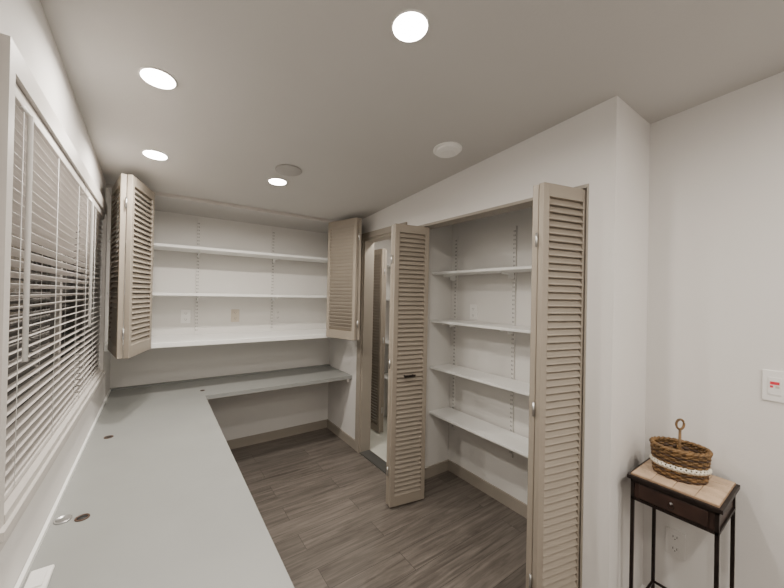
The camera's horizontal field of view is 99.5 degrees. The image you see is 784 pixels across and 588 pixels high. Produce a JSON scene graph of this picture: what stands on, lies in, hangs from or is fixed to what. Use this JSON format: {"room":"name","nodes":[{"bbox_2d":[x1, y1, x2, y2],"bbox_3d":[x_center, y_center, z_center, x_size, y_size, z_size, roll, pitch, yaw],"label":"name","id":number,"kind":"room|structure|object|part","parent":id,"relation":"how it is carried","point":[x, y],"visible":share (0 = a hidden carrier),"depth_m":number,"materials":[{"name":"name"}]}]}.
{"room":"home office","nodes":[
{"label":"home office","id":0,"kind":"room"},
{"bbox_2d":[0,0,110,587],"bbox_3d":[-0.619,0.185,0.275,0.120,2.506,5.561,1,0,-35],"label":"wall","id":1,"kind":"structure","parent":0,"point":[25,21],"depth_m":1.08,"materials":[{"name":"paint"}]},
{"bbox_2d":[6,200,87,428],"bbox_3d":[-1.412,-0.010,1.365,0.030,0.985,1.670,1,0,-35],"label":"window","id":2,"kind":"structure","parent":1,"relation":"in","point":[58,291],"depth_m":1.33,"materials":[{"name":"grey paint"}]},
{"bbox_2d":[4,83,84,501],"bbox_3d":[-1.147,-0.005,1.123,0.062,0.980,0.961,1,0,-35],"label":"window blind","id":3,"kind":"object","parent":2,"relation":"attached to","point":[47,188],"visible":0.92,"depth_m":1.00,"materials":[{"name":"grey plastic"}]},
{"bbox_3d":[-1.165,0.477,1.115,0.032,0.016,0.953,1,0,-35],"label":"rail","id":4,"kind":"part","parent":3,"relation":"part of","materials":[{"name":"grey plastic"}]},
{"bbox_3d":[-1.414,-0.010,1.363,0.005,0.985,1.670,1,0,-35],"label":"glass pane","id":5,"kind":"part","parent":2,"relation":"part of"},
{"bbox_2d":[71,186,104,397],"bbox_3d":[-1.633,-0.012,1.809,0.062,0.980,0.681,1,0,-35],"label":"window blind","id":6,"kind":"object","parent":2,"relation":"attached to","point":[92,214],"visible":0.9,"depth_m":1.68,"materials":[{"name":"grey plastic"}]},
{"bbox_3d":[-1.652,0.470,1.801,0.032,0.016,0.673,1,0,-35],"label":"rail","id":7,"kind":"part","parent":6,"relation":"part of","materials":[{"name":"grey plastic"}]},
{"bbox_2d":[0,33,107,551],"bbox_3d":[-1.377,0.001,1.390,0.126,1.125,1.742,1,0,-35],"label":"window frame","id":8,"kind":"structure","parent":1,"relation":"attached to","point":[14,69],"depth_m":0.76,"materials":[{"name":"grey paint"}]},
{"bbox_2d":[110,205,328,440],"bbox_3d":[-1.470,0.380,3.143,2.058,2.111,0.100,1,0,-35],"label":"wall","id":9,"kind":"structure","parent":0,"point":[237,416],"depth_m":3.11,"materials":[{"name":"paint"}]},
{"bbox_2d":[181,310,190,322],"bbox_3d":[-1.775,0.193,2.859,0.072,0.116,0.008,1,0,-35],"label":"electrical outlet","id":10,"kind":"object","parent":9,"relation":"attached to","point":[185,314],"visible":1,"depth_m":2.86,"materials":[{"name":"white plastic"}]},
{"bbox_2d":[194,218,199,333],"bbox_3d":[-1.701,-0.155,2.905,0.024,1.011,0.013,1,0,-35],"label":"upright","id":11,"kind":"object","parent":9,"relation":"attached to","point":[198,219],"visible":0.9,"depth_m":2.90,"materials":[{"name":"paint"}]},
{"bbox_2d":[108,292,326,300],"bbox_3d":[-1.334,0.033,2.981,1.832,0.065,0.286,1,0,-35],"label":"storage shelf","id":12,"kind":"object","parent":9,"relation":"attached to","point":[198,295],"visible":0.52,"depth_m":2.83,"materials":[{"name":"white wood"}]},
{"bbox_2d":[104,329,331,350],"bbox_3d":[-1.297,0.378,2.916,1.836,0.036,0.468,1,0,-35],"label":"storage shelf","id":13,"kind":"object","parent":9,"relation":"attached to","point":[166,341],"visible":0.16,"depth_m":2.76,"materials":[{"name":"white wood"}]},
{"bbox_2d":[109,239,327,262],"bbox_3d":[-1.327,-0.340,2.983,1.832,0.065,0.286,1,0,-35],"label":"storage shelf","id":14,"kind":"object","parent":9,"relation":"attached to","point":[157,246],"visible":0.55,"depth_m":2.87,"materials":[{"name":"white wood"}]},
{"bbox_2d":[106,184,334,222],"bbox_3d":[-1.129,-0.694,2.717,1.838,0.024,0.020,1,0,-35],"label":"trim","id":15,"kind":"structure","parent":9,"relation":"attached to","point":[110,186],"depth_m":2.62,"materials":[{"name":"grey paint"}]},
{"bbox_2d":[108,173,126,358],"bbox_3d":[-1.689,-0.161,2.038,0.415,1.057,0.027,1,0,44],"label":"leaf","id":16,"kind":"object","parent":15,"relation":"attached to","point":[116,278],"visible":0.99,"depth_m":1.94,"materials":[{"name":"beige paint"}]},
{"bbox_2d":[122,174,154,358],"bbox_3d":[-1.575,-0.159,2.071,0.032,1.057,0.383,1,0,-19],"label":"leaf","id":17,"kind":"object","parent":16,"relation":"attached to","point":[139,251],"depth_m":2.04,"materials":[{"name":"beige paint"}]},
{"bbox_3d":[-1.523,-0.147,1.893,0.010,0.810,0.010,1,0,-35],"label":"hinges","id":18,"kind":"part","parent":17,"relation":"part of","materials":[{"name":"silver metal"}]},
{"bbox_2d":[326,217,358,339],"bbox_3d":[-0.446,-0.131,2.954,0.367,1.050,0.027,1,0,39],"label":"leaf","id":19,"kind":"object","parent":15,"relation":"attached to","point":[342,269],"visible":1,"depth_m":2.94,"materials":[{"name":"beige paint"}]},
{"bbox_2d":[231,309,238,321],"bbox_3d":[-1.457,0.201,3.084,0.072,0.116,0.008,1,0,-35],"label":"electrical outlet","id":20,"kind":"object","parent":9,"relation":"attached to","point":[234,312],"visible":1,"depth_m":3.08,"materials":[{"name":"beige plastic"}]},
{"bbox_2d":[270,228,274,330],"bbox_3d":[-1.179,-0.142,3.275,0.024,1.011,0.013,1,0,-35],"label":"upright","id":21,"kind":"object","parent":9,"relation":"attached to","point":[273,229],"visible":0.92,"depth_m":3.27,"materials":[{"name":"paint"}]},
{"bbox_2d":[226,419,327,449],"bbox_3d":[-1.450,1.394,3.098,1.838,0.085,0.012,1,0,-35],"label":"baseboard","id":22,"kind":"structure","parent":9,"relation":"attached to","point":[276,434],"depth_m":3.30,"materials":[{"name":"beige wood"}]},
{"bbox_2d":[274,309,280,320],"bbox_3d":[-1.139,0.208,3.310,0.072,0.116,0.008,1,0,-35],"label":"electrical outlet","id":23,"kind":"object","parent":9,"relation":"attached to","point":[277,312],"visible":1,"depth_m":3.31,"materials":[{"name":"paint"}]},
{"bbox_2d":[231,416,526,587],"bbox_3d":[0.509,1.504,1.087,2.952,0.084,5.801,1,0,-35],"label":"floor","id":24,"kind":"structure","parent":0,"point":[321,503],"depth_m":2.12,"materials":[{"name":"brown wood"}]},
{"bbox_2d":[14,364,351,587],"bbox_3d":[-0.215,1.107,1.366,1.834,0.691,4.259,1,0,-35],"label":"desk","id":25,"kind":"object","parent":24,"relation":"on","point":[155,494],"visible":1,"depth_m":1.21,"materials":[{"name":"grey laminate"}]},
{"bbox_2d":[371,248,384,432],"bbox_3d":[-0.178,0.487,3.571,0.027,1.928,0.245,1,0,-35],"label":"leaf","id":26,"kind":"object","parent":24,"relation":"on","point":[378,287],"visible":0.66,"depth_m":3.53,"materials":[{"name":"beige paint"}]},
{"bbox_2d":[376,249,386,431],"bbox_3d":[-0.114,0.488,3.623,0.027,1.928,0.254,1,0,-13],"label":"leaf","id":27,"kind":"object","parent":24,"relation":"on","point":[385,253],"visible":0.28,"depth_m":3.50,"materials":[{"name":"beige paint"}]},
{"bbox_2d":[627,457,739,587],"bbox_3d":[1.177,1.114,1.354,0.290,0.735,0.290,1,0,-35],"label":"side table","id":28,"kind":"object","parent":24,"relation":"on","point":[709,507],"visible":0.75,"depth_m":1.29,"materials":[{"name":"wood"}]},
{"bbox_2d":[649,418,712,484],"bbox_3d":[1.184,0.629,1.366,0.166,0.233,0.195,1,0,-35],"label":"wicker basket","id":29,"kind":"object","parent":28,"relation":"on","point":[688,462],"visible":1,"depth_m":1.33,"materials":[{"name":"brown wicker"}]},
{"bbox_3d":[1.184,0.625,1.366,0.041,0.227,0.010,1,0,-2],"label":"carry handle","id":30,"kind":"part","parent":29,"relation":"part of","materials":[{"name":"wicker"}]},
{"bbox_2d":[371,240,390,418],"bbox_3d":[0.130,0.366,3.378,0.824,2.208,1.365,1,0,-35],"label":"wall","id":31,"kind":"structure","parent":0,"point":[385,244],"depth_m":3.98,"materials":[{"name":"paint"}]},
{"bbox_2d":[40,0,783,239],"bbox_3d":[0.559,-0.892,1.099,2.952,0.512,5.801,1,0,-35],"label":"ceiling","id":32,"kind":"structure","parent":0,"point":[326,89],"depth_m":1.27,"materials":[{"name":"paint"}]},
{"bbox_2d":[142,149,168,159],"bbox_3d":[-1.291,-0.757,1.811,0.120,0.013,0.120,1,0,-35],"label":"recessed light","id":33,"kind":"object","parent":32,"relation":"in","point":[153,154],"visible":1,"depth_m":1.80,"materials":[{"name":"white plastic"}]},
{"bbox_2d":[138,66,177,89],"bbox_3d":[-0.871,-0.802,1.238,0.120,0.013,0.120,1,0,-35],"label":"recessed light","id":34,"kind":"object","parent":32,"relation":"in","point":[156,77],"visible":1,"depth_m":1.23,"materials":[{"name":"white plastic"}]},
{"bbox_2d":[268,178,286,184],"bbox_3d":[-0.758,-0.744,2.201,0.120,0.013,0.120,1,0,-35],"label":"recessed light","id":35,"kind":"object","parent":32,"relation":"in","point":[275,181],"visible":1,"depth_m":2.19,"materials":[{"name":"white plastic"}]},
{"bbox_2d":[275,164,301,175],"bbox_3d":[-0.632,-0.755,2.033,0.156,0.019,0.156,1,0,-35],"label":"ceiling speaker","id":36,"kind":"object","parent":32,"relation":"attached to","point":[284,169],"depth_m":2.02},
{"bbox_2d":[391,9,429,42],"bbox_3d":[0.057,-0.833,1.038,0.120,0.013,0.120,1,0,-35],"label":"recessed light","id":37,"kind":"object","parent":32,"relation":"in","point":[409,25],"visible":1,"depth_m":1.03,"materials":[{"name":"white plastic"}]},
{"bbox_2d":[433,142,461,157],"bbox_3d":[0.303,-0.778,1.813,0.156,0.037,0.156,1,0,-35],"label":"smoke detector","id":38,"kind":"object","parent":32,"relation":"attached to","point":[445,149],"visible":1,"depth_m":1.78,"materials":[{"name":"white plastic"}]},
{"bbox_2d":[328,96,649,587],"bbox_3d":[0.352,0.317,2.678,0.574,2.308,2.765,1,0,-35],"label":"wall","id":39,"kind":"structure","parent":0,"point":[605,147],"depth_m":1.65,"materials":[{"name":"paint"}]},
{"bbox_2d":[327,420,354,449],"bbox_3d":[0.094,1.423,2.498,0.012,0.085,2.753,1,0,-35],"label":"baseboard","id":40,"kind":"structure","parent":39,"relation":"attached to","point":[340,433],"depth_m":3.33,"materials":[{"name":"beige wood"}]},
{"bbox_2d":[356,218,361,339],"bbox_3d":[-0.340,-0.129,3.035,0.027,1.050,0.370,1,0,-18],"label":"leaf","id":41,"kind":"object","parent":39,"relation":"attached to","point":[360,219],"visible":0.29,"depth_m":2.86,"materials":[{"name":"beige paint"}]},
{"bbox_2d":[355,222,406,473],"bbox_3d":[-0.075,0.456,2.853,0.115,2.015,0.715,1,0,-35],"label":"trim","id":42,"kind":"structure","parent":39,"relation":"attached to","point":[364,344],"depth_m":3.06,"materials":[{"name":"beige wood"}]},
{"bbox_2d":[386,224,393,503],"bbox_3d":[0.079,0.486,2.384,0.263,1.928,0.027,1,0,-44],"label":"leaf","id":43,"kind":"object","parent":39,"relation":"attached to","point":[392,226],"visible":0.04,"depth_m":2.29,"materials":[{"name":"beige paint"}]},
{"bbox_2d":[387,224,429,507],"bbox_3d":[0.113,0.486,2.320,0.286,1.928,0.035,1,0,-25],"label":"leaf","id":44,"kind":"object","parent":39,"relation":"attached to","point":[411,243],"depth_m":2.31,"materials":[{"name":"beige paint"}]},
{"bbox_3d":[-0.017,0.486,2.273,0.010,1.510,0.010,1,0,-35],"label":"hinges","id":45,"kind":"part","parent":44,"relation":"part of","materials":[{"name":"silver metal"}]},
{"bbox_2d":[404,374,415,377],"bbox_3d":[0.119,0.564,2.288,0.084,0.016,0.030,1,0,-25],"label":"door handle","id":46,"kind":"object","parent":44,"relation":"attached to","point":[412,375],"depth_m":2.27,"materials":[{"name":"metal"}]},
{"bbox_2d":[452,236,458,430],"bbox_3d":[0.522,0.325,2.752,0.013,1.600,0.024,1,0,-35],"label":"upright","id":47,"kind":"object","parent":39,"relation":"attached to","point":[457,237],"visible":0.86,"depth_m":2.75,"materials":[{"name":"paint"}]},
{"bbox_2d":[470,305,476,319],"bbox_3d":[0.637,0.141,2.599,0.008,0.116,0.072,1,0,-35],"label":"electrical outlet","id":48,"kind":"object","parent":39,"relation":"attached to","point":[473,308],"visible":1,"depth_m":2.59,"materials":[{"name":"white plastic"}]},
{"bbox_2d":[425,459,526,518],"bbox_3d":[0.694,1.433,2.158,0.374,0.085,1.295,1,0,-35],"label":"baseboard","id":49,"kind":"structure","parent":39,"relation":"attached to","point":[511,502],"depth_m":2.51,"materials":[{"name":"beige wood"}]},
{"bbox_2d":[429,407,527,457],"bbox_3d":[0.756,0.977,2.198,0.215,0.060,1.289,1,0,-35],"label":"closet shelf","id":50,"kind":"object","parent":39,"relation":"attached to","point":[512,441],"visible":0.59,"depth_m":2.31,"materials":[{"name":"white wood"}]},
{"bbox_2d":[430,364,528,395],"bbox_3d":[0.764,0.615,2.200,0.215,0.060,1.289,1,0,-35],"label":"closet shelf","id":51,"kind":"object","parent":39,"relation":"attached to","point":[516,386],"visible":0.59,"depth_m":2.30,"materials":[{"name":"white wood"}]},
{"bbox_2d":[431,319,530,333],"bbox_3d":[0.772,0.245,2.201,0.215,0.060,1.289,1,0,-35],"label":"closet shelf","id":52,"kind":"object","parent":39,"relation":"attached to","point":[510,329],"visible":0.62,"depth_m":2.29,"materials":[{"name":"white wood"}]},
{"bbox_2d":[432,266,531,280],"bbox_3d":[0.780,-0.138,2.203,0.215,0.060,1.289,1,0,-35],"label":"closet shelf","id":53,"kind":"object","parent":39,"relation":"attached to","point":[509,271],"visible":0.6,"depth_m":2.29,"materials":[{"name":"white wood"}]},
{"bbox_2d":[419,184,588,587],"bbox_3d":[0.537,0.489,1.998,0.104,1.965,1.230,1,0,-35],"label":"trim","id":54,"kind":"structure","parent":39,"relation":"attached to","point":[526,203],"depth_m":1.48,"materials":[{"name":"beige wood"}]},
{"bbox_2d":[509,226,516,457],"bbox_3d":[0.840,0.329,2.303,0.013,1.600,0.024,1,0,-35],"label":"upright","id":55,"kind":"object","parent":39,"relation":"attached to","point":[514,227],"visible":0.83,"depth_m":2.30,"materials":[{"name":"paint"}]},
{"bbox_2d":[526,184,538,587],"bbox_3d":[0.688,0.494,1.513,0.279,1.928,0.032,1,0,-45],"label":"leaf","id":56,"kind":"object","parent":39,"relation":"attached to","point":[535,223],"depth_m":1.43,"materials":[{"name":"beige paint"}]},
{"bbox_3d":[0.601,0.495,1.411,0.010,1.510,0.010,1,0,-35],"label":"hinges","id":57,"kind":"part","parent":56,"relation":"part of","materials":[{"name":"silver metal"}]},
{"bbox_2d":[532,182,586,587],"bbox_3d":[0.739,0.495,1.452,0.268,1.928,0.027,1,0,-22],"label":"leaf","id":58,"kind":"object","parent":39,"relation":"attached to","point":[562,209],"visible":0.99,"depth_m":1.44,"materials":[{"name":"beige paint"}]},
{"bbox_2d":[643,71,783,587],"bbox_3d":[2.088,0.243,0.499,0.120,2.506,2.796,1,0,-35],"label":"wall","id":59,"kind":"structure","parent":0,"point":[715,289],"depth_m":1.39,"materials":[{"name":"paint"}]},
{"bbox_2d":[665,526,685,560],"bbox_3d":[1.278,1.124,1.500,0.008,0.116,0.072,1,0,-35],"label":"electrical outlet","id":60,"kind":"object","parent":59,"relation":"attached to","point":[675,541],"visible":1,"depth_m":1.50,"materials":[{"name":"white plastic"}]},
{"bbox_2d":[762,369,783,402],"bbox_3d":[1.476,0.352,1.246,0.010,0.118,0.118,1,0,-35],"label":"light switch","id":61,"kind":"object","parent":59,"relation":"attached to","point":[772,381],"visible":1,"depth_m":1.27,"materials":[{"name":"white plastic"}]}
]}

